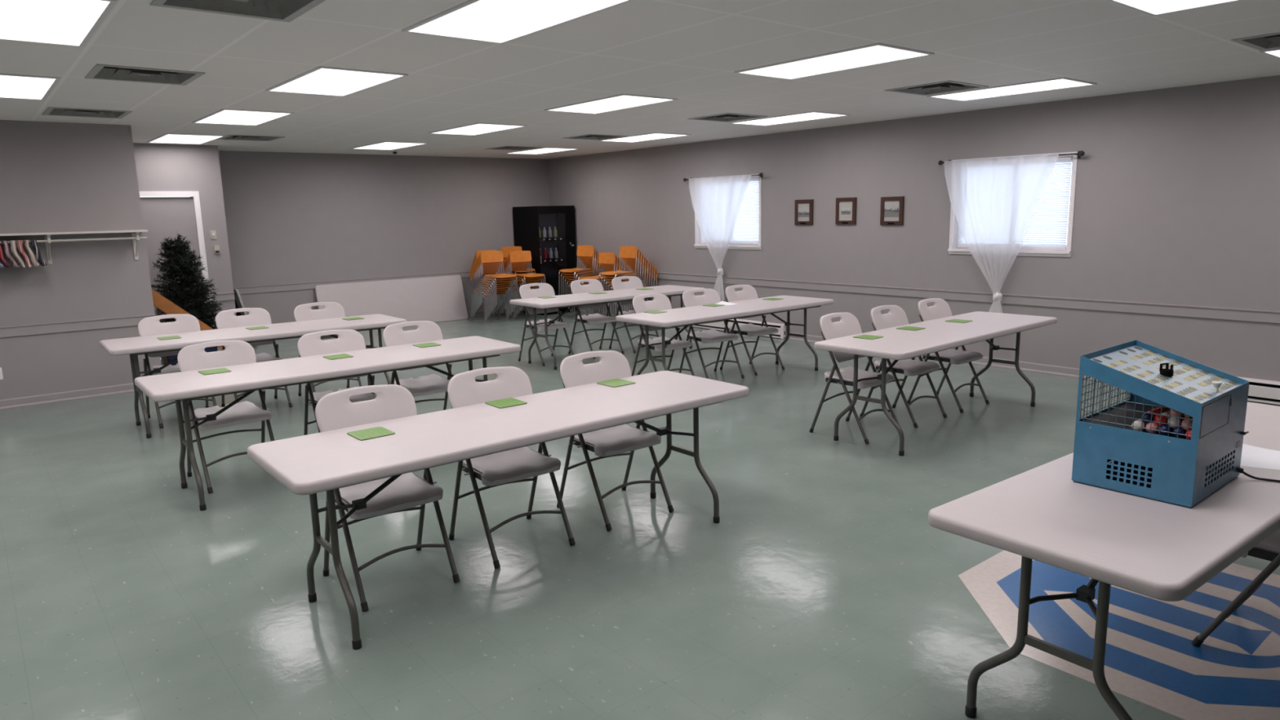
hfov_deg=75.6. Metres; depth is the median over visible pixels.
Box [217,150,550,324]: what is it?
wall
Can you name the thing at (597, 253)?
chair
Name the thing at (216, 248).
thermostat
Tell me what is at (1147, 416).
ball
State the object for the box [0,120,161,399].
wall
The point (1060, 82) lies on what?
recessed light
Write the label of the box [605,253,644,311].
chair
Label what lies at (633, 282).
folding chair
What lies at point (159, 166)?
wall
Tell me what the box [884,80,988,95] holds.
ceiling vent
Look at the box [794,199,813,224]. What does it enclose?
picture frame
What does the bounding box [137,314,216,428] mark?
folding chair
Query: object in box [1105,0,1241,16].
recessed light
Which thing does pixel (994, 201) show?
sheer curtain
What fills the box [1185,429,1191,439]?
ball
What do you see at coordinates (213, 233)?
light switch
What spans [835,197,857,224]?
picture frame
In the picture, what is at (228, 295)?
trim
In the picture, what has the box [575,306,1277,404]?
baseboard
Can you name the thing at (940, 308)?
folding chair
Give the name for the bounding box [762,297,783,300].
card
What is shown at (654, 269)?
chair
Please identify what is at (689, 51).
ceiling
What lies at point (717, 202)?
sheer curtain
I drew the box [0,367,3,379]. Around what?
wall outlet
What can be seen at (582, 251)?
chair
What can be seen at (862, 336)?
card
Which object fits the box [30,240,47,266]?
cloth
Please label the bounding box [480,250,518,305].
chair
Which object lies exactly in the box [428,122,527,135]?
recessed light
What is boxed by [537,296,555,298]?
card
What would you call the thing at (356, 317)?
card
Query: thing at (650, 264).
chair
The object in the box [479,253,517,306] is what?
chair
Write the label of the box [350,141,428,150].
recessed light
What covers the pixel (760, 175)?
curtain rod
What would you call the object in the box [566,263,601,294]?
chair
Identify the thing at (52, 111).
ceiling vent
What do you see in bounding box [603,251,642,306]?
chair
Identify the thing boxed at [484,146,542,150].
ceiling vent
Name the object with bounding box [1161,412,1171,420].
ball
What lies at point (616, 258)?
chair
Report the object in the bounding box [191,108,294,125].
recessed light
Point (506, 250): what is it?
chair
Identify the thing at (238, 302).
table
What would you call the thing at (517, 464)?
folding chair
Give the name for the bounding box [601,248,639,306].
chair
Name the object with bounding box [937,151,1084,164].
curtain rod
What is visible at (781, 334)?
baseboard heater
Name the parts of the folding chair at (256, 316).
leg, leg, backrest, seat, leg, leg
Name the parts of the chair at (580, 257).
seat, leg, backrest, leg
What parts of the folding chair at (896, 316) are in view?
leg, backrest, leg, leg, seat, leg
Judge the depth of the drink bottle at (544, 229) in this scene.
14.22 m
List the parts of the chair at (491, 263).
leg, leg, backrest, seat, leg, leg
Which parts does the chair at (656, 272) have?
backrest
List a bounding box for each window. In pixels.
[693,173,761,249]
[947,151,1077,257]
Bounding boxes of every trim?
[0,314,155,337]
[210,292,235,301]
[233,271,470,294]
[576,266,1279,323]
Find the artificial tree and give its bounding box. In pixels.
[151,231,225,329]
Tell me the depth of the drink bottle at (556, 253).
14.43 m
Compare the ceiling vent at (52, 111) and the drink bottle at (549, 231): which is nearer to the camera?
the ceiling vent at (52, 111)
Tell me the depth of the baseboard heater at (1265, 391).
7.03 m
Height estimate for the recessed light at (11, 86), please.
0.010 m
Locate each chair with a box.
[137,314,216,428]
[177,340,275,493]
[215,307,292,407]
[293,302,361,395]
[297,329,375,435]
[315,384,460,611]
[382,320,452,409]
[447,366,575,568]
[469,269,507,321]
[471,265,510,317]
[471,267,509,319]
[473,262,511,315]
[475,249,512,301]
[475,258,515,311]
[475,261,513,313]
[477,256,515,309]
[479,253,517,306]
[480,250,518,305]
[498,267,520,319]
[500,249,536,299]
[500,267,537,316]
[501,246,536,297]
[501,263,536,315]
[502,262,537,313]
[503,259,538,311]
[505,257,540,309]
[506,256,542,307]
[507,253,544,303]
[509,250,546,299]
[518,283,573,366]
[556,350,674,531]
[558,244,594,295]
[560,248,595,294]
[562,250,598,294]
[564,253,599,294]
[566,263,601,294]
[568,266,603,311]
[568,279,624,358]
[573,274,611,316]
[579,252,615,279]
[581,255,617,310]
[583,257,622,311]
[586,260,624,314]
[587,263,626,315]
[590,265,628,315]
[599,245,637,303]
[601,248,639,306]
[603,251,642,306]
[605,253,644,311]
[608,256,648,311]
[608,275,659,353]
[610,259,649,313]
[613,261,651,315]
[614,264,653,316]
[617,266,655,308]
[619,269,657,324]
[631,293,694,376]
[679,288,744,378]
[720,284,784,375]
[808,312,898,444]
[859,305,947,427]
[906,297,989,413]
[1191,528,1279,646]
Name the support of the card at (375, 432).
on the folding table at (310, 464)
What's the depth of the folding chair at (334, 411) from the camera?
3.96 m
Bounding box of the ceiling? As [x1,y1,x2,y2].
[0,0,1279,159]
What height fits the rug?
0.002 m
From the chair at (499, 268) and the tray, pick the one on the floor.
the chair at (499, 268)
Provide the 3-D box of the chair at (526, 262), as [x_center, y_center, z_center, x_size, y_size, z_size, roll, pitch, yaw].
[-1.905,-1.363,13.818,0.438,0.842,0.493,-10,13,-39]
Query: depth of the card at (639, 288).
10.47 m
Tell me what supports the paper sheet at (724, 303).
on the folding table at (693, 315)
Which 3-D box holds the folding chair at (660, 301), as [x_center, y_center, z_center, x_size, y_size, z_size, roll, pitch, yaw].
[0.232,-0.181,8.183,0.512,0.922,0.527,-10,13,-39]
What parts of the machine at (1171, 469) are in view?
panel, panel, plate, panel, control knob, panel, rating plate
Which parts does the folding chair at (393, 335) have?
leg, leg, backrest, seat, leg, leg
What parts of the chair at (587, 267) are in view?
backrest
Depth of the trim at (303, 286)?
12.58 m
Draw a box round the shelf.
[0,229,147,264]
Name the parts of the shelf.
hanging rod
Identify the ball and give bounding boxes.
[1131,420,1144,431]
[1141,413,1154,423]
[1145,422,1159,433]
[1147,410,1158,417]
[1152,408,1163,413]
[1154,414,1167,425]
[1156,406,1167,412]
[1157,424,1171,435]
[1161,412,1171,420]
[1167,417,1181,428]
[1170,408,1183,417]
[1172,426,1186,438]
[1181,418,1192,430]
[1183,413,1192,419]
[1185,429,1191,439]
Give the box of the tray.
[1084,401,1186,439]
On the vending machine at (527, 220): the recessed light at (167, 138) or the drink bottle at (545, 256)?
the drink bottle at (545, 256)
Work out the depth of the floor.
4.07 m
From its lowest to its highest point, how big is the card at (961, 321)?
0.005 m
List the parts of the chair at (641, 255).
seat, backrest, leg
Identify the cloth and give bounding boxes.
[0,240,19,267]
[0,244,12,267]
[9,240,25,266]
[16,240,32,266]
[22,240,39,266]
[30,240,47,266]
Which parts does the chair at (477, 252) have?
backrest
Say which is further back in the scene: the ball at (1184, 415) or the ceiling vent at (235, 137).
the ceiling vent at (235, 137)
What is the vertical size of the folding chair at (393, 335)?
0.922 m
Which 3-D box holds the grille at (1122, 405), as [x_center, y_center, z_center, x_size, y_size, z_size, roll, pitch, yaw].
[1.697,0.094,2.989,0.444,0.182,0.004,-10,13,-39]
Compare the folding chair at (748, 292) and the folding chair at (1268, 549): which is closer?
the folding chair at (1268, 549)
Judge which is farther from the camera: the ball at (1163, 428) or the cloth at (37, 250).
the cloth at (37, 250)
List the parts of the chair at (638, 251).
seat, backrest, leg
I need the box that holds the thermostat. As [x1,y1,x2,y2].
[213,245,220,253]
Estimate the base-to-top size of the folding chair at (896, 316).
0.922 m
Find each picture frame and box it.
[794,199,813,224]
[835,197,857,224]
[880,195,904,225]
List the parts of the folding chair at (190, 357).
leg, leg, backrest, seat, leg, leg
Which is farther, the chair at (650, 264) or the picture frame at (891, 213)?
the chair at (650, 264)
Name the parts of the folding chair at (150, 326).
leg, leg, seat, backrest, leg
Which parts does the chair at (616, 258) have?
backrest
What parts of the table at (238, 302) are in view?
folded leg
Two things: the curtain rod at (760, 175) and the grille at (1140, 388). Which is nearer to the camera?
the grille at (1140, 388)
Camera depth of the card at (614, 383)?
4.74 m
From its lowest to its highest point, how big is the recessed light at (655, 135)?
0.010 m
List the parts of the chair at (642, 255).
seat, backrest, leg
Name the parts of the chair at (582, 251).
leg, seat, leg, backrest, leg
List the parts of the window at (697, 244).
sill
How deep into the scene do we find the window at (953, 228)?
8.30 m
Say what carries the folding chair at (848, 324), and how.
on the floor
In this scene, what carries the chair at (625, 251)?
on the chair at (638, 251)
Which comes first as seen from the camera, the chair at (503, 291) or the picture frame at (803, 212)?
the picture frame at (803, 212)
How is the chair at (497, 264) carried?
on the chair at (493, 267)
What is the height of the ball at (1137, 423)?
0.038 m
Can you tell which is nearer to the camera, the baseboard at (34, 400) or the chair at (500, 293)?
the baseboard at (34, 400)
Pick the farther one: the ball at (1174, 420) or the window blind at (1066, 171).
the window blind at (1066, 171)
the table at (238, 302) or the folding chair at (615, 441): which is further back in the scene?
the table at (238, 302)
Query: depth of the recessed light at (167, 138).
9.75 m
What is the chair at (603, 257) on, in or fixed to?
on the chair at (616, 258)
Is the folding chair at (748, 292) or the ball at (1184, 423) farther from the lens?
the folding chair at (748, 292)
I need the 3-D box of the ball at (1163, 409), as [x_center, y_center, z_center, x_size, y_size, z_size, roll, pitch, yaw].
[1.771,0.177,2.805,0.037,0.038,0.038,-10,13,-39]
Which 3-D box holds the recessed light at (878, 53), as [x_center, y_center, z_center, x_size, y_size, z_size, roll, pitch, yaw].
[1.298,-2.031,5.653,0.609,0.010,1.214,-10,13,-39]
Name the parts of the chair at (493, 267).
leg, leg, backrest, seat, leg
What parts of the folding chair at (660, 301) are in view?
leg, leg, backrest, seat, leg, leg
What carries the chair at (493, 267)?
on the chair at (488, 269)
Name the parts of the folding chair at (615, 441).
leg, leg, backrest, seat, leg, leg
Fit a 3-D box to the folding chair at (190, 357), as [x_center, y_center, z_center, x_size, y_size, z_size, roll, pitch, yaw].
[-2.780,0.354,5.591,0.512,0.922,0.527,-10,13,-39]
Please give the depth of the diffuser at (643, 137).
10.98 m
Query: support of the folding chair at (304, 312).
on the floor
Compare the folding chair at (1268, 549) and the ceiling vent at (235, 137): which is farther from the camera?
the ceiling vent at (235, 137)
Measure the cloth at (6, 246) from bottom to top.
0.247 m
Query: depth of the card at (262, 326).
7.53 m
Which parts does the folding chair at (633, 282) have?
leg, leg, seat, backrest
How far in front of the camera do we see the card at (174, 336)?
7.02 m
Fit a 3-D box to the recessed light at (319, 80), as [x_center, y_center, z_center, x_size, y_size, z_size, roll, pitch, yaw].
[-2.225,-2.011,5.991,0.609,0.010,1.214,-10,13,-39]
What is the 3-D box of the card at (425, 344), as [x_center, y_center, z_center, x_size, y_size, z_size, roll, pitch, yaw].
[-1.629,-0.114,6.312,0.165,0.005,0.173,-9,13,-37]
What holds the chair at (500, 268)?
on the chair at (499, 268)
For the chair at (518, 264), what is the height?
0.842 m
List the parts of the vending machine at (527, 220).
door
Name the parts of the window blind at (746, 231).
rail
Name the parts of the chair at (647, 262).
backrest, leg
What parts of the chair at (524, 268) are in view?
backrest, leg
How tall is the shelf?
0.304 m
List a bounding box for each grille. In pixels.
[1079,375,1191,439]
[1080,373,1131,421]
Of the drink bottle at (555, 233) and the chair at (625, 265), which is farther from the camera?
the drink bottle at (555, 233)
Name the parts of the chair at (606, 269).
backrest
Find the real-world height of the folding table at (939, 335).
0.762 m
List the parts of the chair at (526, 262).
leg, backrest, seat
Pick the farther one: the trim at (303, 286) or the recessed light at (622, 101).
the trim at (303, 286)
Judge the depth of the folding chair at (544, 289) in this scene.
9.80 m
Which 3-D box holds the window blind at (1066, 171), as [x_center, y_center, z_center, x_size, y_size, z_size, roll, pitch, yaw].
[3.859,-1.616,8.584,0.048,0.897,1.160,-10,13,-39]
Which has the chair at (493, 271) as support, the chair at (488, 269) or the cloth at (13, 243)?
the chair at (488, 269)
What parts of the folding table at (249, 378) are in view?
leg, leg, apron rail, leg, leg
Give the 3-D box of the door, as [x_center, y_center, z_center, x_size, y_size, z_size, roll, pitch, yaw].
[-6.083,-1.079,10.574,0.992,2.122,0.135,-10,13,-39]
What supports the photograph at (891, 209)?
attached to the picture frame at (891, 213)
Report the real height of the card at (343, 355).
0.005 m
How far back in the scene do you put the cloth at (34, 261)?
7.68 m
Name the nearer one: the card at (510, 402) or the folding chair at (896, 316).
the card at (510, 402)
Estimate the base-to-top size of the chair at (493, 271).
0.842 m
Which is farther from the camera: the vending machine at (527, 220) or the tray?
the vending machine at (527, 220)
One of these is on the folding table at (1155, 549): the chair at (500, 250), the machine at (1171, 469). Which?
the machine at (1171, 469)
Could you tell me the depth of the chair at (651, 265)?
12.86 m
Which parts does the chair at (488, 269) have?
leg, leg, backrest, seat, leg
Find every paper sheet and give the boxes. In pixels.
[715,301,737,305]
[1240,443,1279,470]
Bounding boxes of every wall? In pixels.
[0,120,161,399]
[133,142,236,328]
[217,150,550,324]
[547,75,1279,381]
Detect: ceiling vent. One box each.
[41,106,132,118]
[84,63,205,85]
[150,0,325,22]
[217,134,284,141]
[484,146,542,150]
[562,133,627,140]
[687,112,768,122]
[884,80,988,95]
[1231,32,1279,50]
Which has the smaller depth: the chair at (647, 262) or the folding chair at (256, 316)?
the folding chair at (256, 316)
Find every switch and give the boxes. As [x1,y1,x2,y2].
[209,230,217,239]
[1240,431,1248,435]
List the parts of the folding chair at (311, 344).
leg, leg, backrest, seat, leg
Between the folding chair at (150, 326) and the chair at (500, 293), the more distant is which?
the chair at (500, 293)
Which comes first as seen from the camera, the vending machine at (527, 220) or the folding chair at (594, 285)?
the folding chair at (594, 285)
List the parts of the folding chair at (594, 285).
leg, leg, backrest, seat, leg, leg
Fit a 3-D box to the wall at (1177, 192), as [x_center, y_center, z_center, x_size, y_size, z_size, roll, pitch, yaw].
[4.116,-1.223,8.422,0.160,2.746,17.900,-10,13,-39]
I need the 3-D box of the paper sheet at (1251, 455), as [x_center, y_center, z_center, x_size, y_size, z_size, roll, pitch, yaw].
[2.348,0.357,3.106,0.215,0.030,0.280,5,12,30]
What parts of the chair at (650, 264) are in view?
backrest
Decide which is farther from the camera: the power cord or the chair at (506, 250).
the chair at (506, 250)
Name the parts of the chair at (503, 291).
leg, leg, seat, leg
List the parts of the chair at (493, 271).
leg, leg, backrest, seat, leg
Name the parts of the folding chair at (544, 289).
leg, leg, backrest, seat, leg, leg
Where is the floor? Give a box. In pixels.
[0,311,1279,719]
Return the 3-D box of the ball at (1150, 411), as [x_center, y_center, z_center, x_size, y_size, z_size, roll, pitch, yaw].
[1.710,0.187,2.756,0.037,0.038,0.038,-10,13,-39]
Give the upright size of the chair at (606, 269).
0.842 m
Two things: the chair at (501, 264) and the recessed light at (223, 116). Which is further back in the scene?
the chair at (501, 264)
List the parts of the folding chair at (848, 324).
leg, backrest, leg, seat, leg, leg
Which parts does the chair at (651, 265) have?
backrest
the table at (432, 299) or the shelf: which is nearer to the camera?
the shelf
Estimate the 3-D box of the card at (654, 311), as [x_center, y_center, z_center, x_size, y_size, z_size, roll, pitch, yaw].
[0.150,-0.468,8.055,0.165,0.005,0.173,-10,13,-41]
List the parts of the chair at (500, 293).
leg, leg, seat, leg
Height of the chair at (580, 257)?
0.842 m
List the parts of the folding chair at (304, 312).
leg, leg, backrest, leg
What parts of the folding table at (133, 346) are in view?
leg, leg, apron rail, leg, leg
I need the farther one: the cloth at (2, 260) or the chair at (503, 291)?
the chair at (503, 291)
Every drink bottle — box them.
[542,226,546,237]
[543,248,547,258]
[547,226,551,237]
[549,248,552,258]
[553,226,557,236]
[554,248,558,257]
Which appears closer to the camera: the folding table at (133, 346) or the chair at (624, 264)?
the folding table at (133, 346)
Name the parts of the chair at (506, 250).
backrest, seat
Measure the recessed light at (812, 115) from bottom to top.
0.010 m
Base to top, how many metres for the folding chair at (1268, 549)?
0.922 m
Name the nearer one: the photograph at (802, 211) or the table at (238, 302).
the photograph at (802, 211)
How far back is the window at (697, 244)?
11.48 m
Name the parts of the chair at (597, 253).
leg, seat, backrest, leg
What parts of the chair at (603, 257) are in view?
seat, backrest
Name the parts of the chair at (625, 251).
seat, leg, backrest, leg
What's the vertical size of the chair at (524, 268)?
0.842 m
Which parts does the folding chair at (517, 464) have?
leg, leg, backrest, seat, leg, leg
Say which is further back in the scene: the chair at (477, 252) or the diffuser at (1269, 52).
the chair at (477, 252)
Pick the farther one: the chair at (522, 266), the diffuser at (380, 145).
the chair at (522, 266)
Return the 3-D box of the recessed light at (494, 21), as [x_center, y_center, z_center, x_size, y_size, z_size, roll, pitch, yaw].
[-0.639,-1.706,4.090,0.609,0.010,1.214,-10,13,-39]
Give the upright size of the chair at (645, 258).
0.842 m
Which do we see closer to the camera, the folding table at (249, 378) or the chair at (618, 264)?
the folding table at (249, 378)
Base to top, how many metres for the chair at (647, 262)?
0.842 m
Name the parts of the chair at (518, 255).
leg, backrest, seat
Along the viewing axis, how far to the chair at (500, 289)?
13.74 m
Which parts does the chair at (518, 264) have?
backrest, seat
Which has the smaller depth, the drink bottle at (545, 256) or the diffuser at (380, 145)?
the diffuser at (380, 145)
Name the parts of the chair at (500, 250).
seat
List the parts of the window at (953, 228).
sill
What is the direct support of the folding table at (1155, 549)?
on the floor
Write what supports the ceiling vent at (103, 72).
in the ceiling
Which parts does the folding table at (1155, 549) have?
leg, leg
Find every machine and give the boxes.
[512,205,577,315]
[1071,339,1249,508]
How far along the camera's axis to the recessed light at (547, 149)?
12.87 m
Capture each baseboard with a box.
[0,382,134,409]
[466,308,515,317]
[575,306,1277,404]
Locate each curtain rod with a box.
[683,173,762,182]
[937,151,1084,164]
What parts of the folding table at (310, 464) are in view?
leg, leg, apron rail, leg, leg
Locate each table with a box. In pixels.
[99,314,407,438]
[134,336,520,511]
[233,288,258,346]
[247,370,748,649]
[314,275,467,322]
[509,284,704,369]
[615,295,834,375]
[813,311,1057,456]
[928,401,1279,719]
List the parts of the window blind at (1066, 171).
rail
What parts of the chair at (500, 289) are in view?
leg, leg, backrest, seat, leg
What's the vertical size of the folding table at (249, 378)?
0.762 m
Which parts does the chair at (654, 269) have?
backrest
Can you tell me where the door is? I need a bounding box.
[138,191,211,358]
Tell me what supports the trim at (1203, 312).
attached to the wall at (1177, 192)
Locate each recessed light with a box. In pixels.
[0,0,117,47]
[0,73,60,100]
[146,133,226,144]
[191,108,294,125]
[265,66,408,96]
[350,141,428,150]
[401,0,634,44]
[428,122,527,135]
[504,146,579,154]
[543,93,677,114]
[597,132,691,142]
[728,111,850,125]
[733,42,934,79]
[926,77,1097,101]
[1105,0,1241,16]
[1259,48,1279,59]
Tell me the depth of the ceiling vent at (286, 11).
3.85 m
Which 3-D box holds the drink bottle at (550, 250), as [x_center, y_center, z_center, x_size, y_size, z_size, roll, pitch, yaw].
[-1.553,-1.858,14.377,0.062,0.178,0.060,-10,13,-39]
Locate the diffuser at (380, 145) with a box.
[355,142,422,149]
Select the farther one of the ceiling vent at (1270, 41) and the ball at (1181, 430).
the ceiling vent at (1270, 41)
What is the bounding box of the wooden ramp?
[151,288,222,364]
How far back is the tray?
2.85 m
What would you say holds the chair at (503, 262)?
on the chair at (501, 264)
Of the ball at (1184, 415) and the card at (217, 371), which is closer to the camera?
the ball at (1184, 415)
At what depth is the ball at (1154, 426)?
2.70 m
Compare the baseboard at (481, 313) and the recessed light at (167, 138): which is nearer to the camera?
the recessed light at (167, 138)
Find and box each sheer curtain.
[688,174,751,300]
[944,153,1059,313]
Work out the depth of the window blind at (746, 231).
11.44 m
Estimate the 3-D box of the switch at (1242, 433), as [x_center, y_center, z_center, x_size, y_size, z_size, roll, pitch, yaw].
[2.103,0.253,2.870,0.031,0.010,0.013,-8,12,-34]
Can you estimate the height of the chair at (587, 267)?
0.842 m
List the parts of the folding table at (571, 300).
leg, leg, apron rail, leg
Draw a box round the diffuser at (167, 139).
[151,134,220,143]
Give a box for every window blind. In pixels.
[700,177,759,244]
[956,156,1072,248]
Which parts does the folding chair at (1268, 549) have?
leg, seat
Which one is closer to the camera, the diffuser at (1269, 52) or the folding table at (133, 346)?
the diffuser at (1269, 52)
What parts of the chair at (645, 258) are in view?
backrest, leg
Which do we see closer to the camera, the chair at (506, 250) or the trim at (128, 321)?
the trim at (128, 321)
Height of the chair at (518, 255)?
0.842 m
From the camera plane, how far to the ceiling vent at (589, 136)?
10.82 m
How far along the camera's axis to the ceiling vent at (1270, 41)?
5.29 m
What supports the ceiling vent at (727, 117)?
in the ceiling
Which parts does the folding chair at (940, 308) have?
leg, backrest, leg, leg, seat, leg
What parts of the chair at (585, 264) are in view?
backrest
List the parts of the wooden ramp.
post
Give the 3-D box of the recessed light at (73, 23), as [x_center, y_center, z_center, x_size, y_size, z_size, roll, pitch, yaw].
[-2.926,-1.622,3.912,0.609,0.010,1.214,-10,13,-39]
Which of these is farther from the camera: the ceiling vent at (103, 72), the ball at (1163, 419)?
the ceiling vent at (103, 72)
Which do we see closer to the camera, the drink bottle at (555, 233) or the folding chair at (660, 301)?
the folding chair at (660, 301)
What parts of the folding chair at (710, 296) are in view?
leg, leg, backrest, seat, leg, leg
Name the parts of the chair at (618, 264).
backrest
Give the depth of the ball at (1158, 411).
2.77 m
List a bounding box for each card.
[156,335,181,340]
[198,368,231,374]
[245,325,269,329]
[322,353,353,359]
[342,316,364,320]
[346,426,395,440]
[413,342,441,347]
[484,397,527,408]
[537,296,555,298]
[588,292,605,293]
[596,378,635,387]
[635,288,652,289]
[644,310,666,313]
[702,303,724,306]
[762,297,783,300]
[853,334,883,339]
[896,326,925,330]
[945,319,972,323]
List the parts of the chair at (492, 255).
leg, leg, backrest, seat, leg, leg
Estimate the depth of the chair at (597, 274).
14.02 m
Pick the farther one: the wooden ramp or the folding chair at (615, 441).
the wooden ramp
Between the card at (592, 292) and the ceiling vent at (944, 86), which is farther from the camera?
the card at (592, 292)
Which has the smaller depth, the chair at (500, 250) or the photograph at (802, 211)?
the photograph at (802, 211)
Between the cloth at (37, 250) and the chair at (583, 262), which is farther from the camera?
the chair at (583, 262)
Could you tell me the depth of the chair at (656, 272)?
12.93 m
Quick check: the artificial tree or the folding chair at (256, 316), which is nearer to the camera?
the folding chair at (256, 316)
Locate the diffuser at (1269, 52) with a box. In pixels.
[1266,49,1279,56]
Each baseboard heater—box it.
[692,318,786,339]
[1236,376,1279,404]
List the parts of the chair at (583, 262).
seat, backrest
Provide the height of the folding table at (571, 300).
0.762 m
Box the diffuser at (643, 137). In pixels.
[605,133,685,142]
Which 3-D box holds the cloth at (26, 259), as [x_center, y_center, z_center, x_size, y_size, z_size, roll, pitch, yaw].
[-5.759,-0.996,7.718,0.103,0.247,0.261,-10,13,-39]
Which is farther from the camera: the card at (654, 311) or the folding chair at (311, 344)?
the card at (654, 311)
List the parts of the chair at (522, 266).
backrest, seat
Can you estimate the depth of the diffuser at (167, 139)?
9.76 m
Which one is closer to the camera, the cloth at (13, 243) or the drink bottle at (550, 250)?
the cloth at (13, 243)
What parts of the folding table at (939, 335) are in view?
leg, leg, apron rail, leg, leg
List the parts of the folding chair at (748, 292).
leg, leg, backrest, seat, leg, leg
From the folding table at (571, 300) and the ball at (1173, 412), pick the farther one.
the folding table at (571, 300)
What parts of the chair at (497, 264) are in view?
leg, leg, backrest, seat, leg, leg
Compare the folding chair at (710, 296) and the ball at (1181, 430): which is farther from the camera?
the folding chair at (710, 296)
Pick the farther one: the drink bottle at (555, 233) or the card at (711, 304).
the drink bottle at (555, 233)
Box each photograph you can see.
[798,207,808,217]
[841,207,850,214]
[884,202,899,217]
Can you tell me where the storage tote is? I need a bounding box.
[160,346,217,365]
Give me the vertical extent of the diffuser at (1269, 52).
0.005 m
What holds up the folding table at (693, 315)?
on the floor
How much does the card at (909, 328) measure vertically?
0.005 m
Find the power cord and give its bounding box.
[1236,466,1279,482]
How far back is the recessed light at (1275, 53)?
5.62 m
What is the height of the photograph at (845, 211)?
0.088 m
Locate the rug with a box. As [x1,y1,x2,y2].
[958,550,1279,719]
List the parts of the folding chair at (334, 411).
leg, leg, backrest, seat, leg, leg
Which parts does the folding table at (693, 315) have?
leg, leg, apron rail, leg, leg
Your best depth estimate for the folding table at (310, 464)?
3.76 m

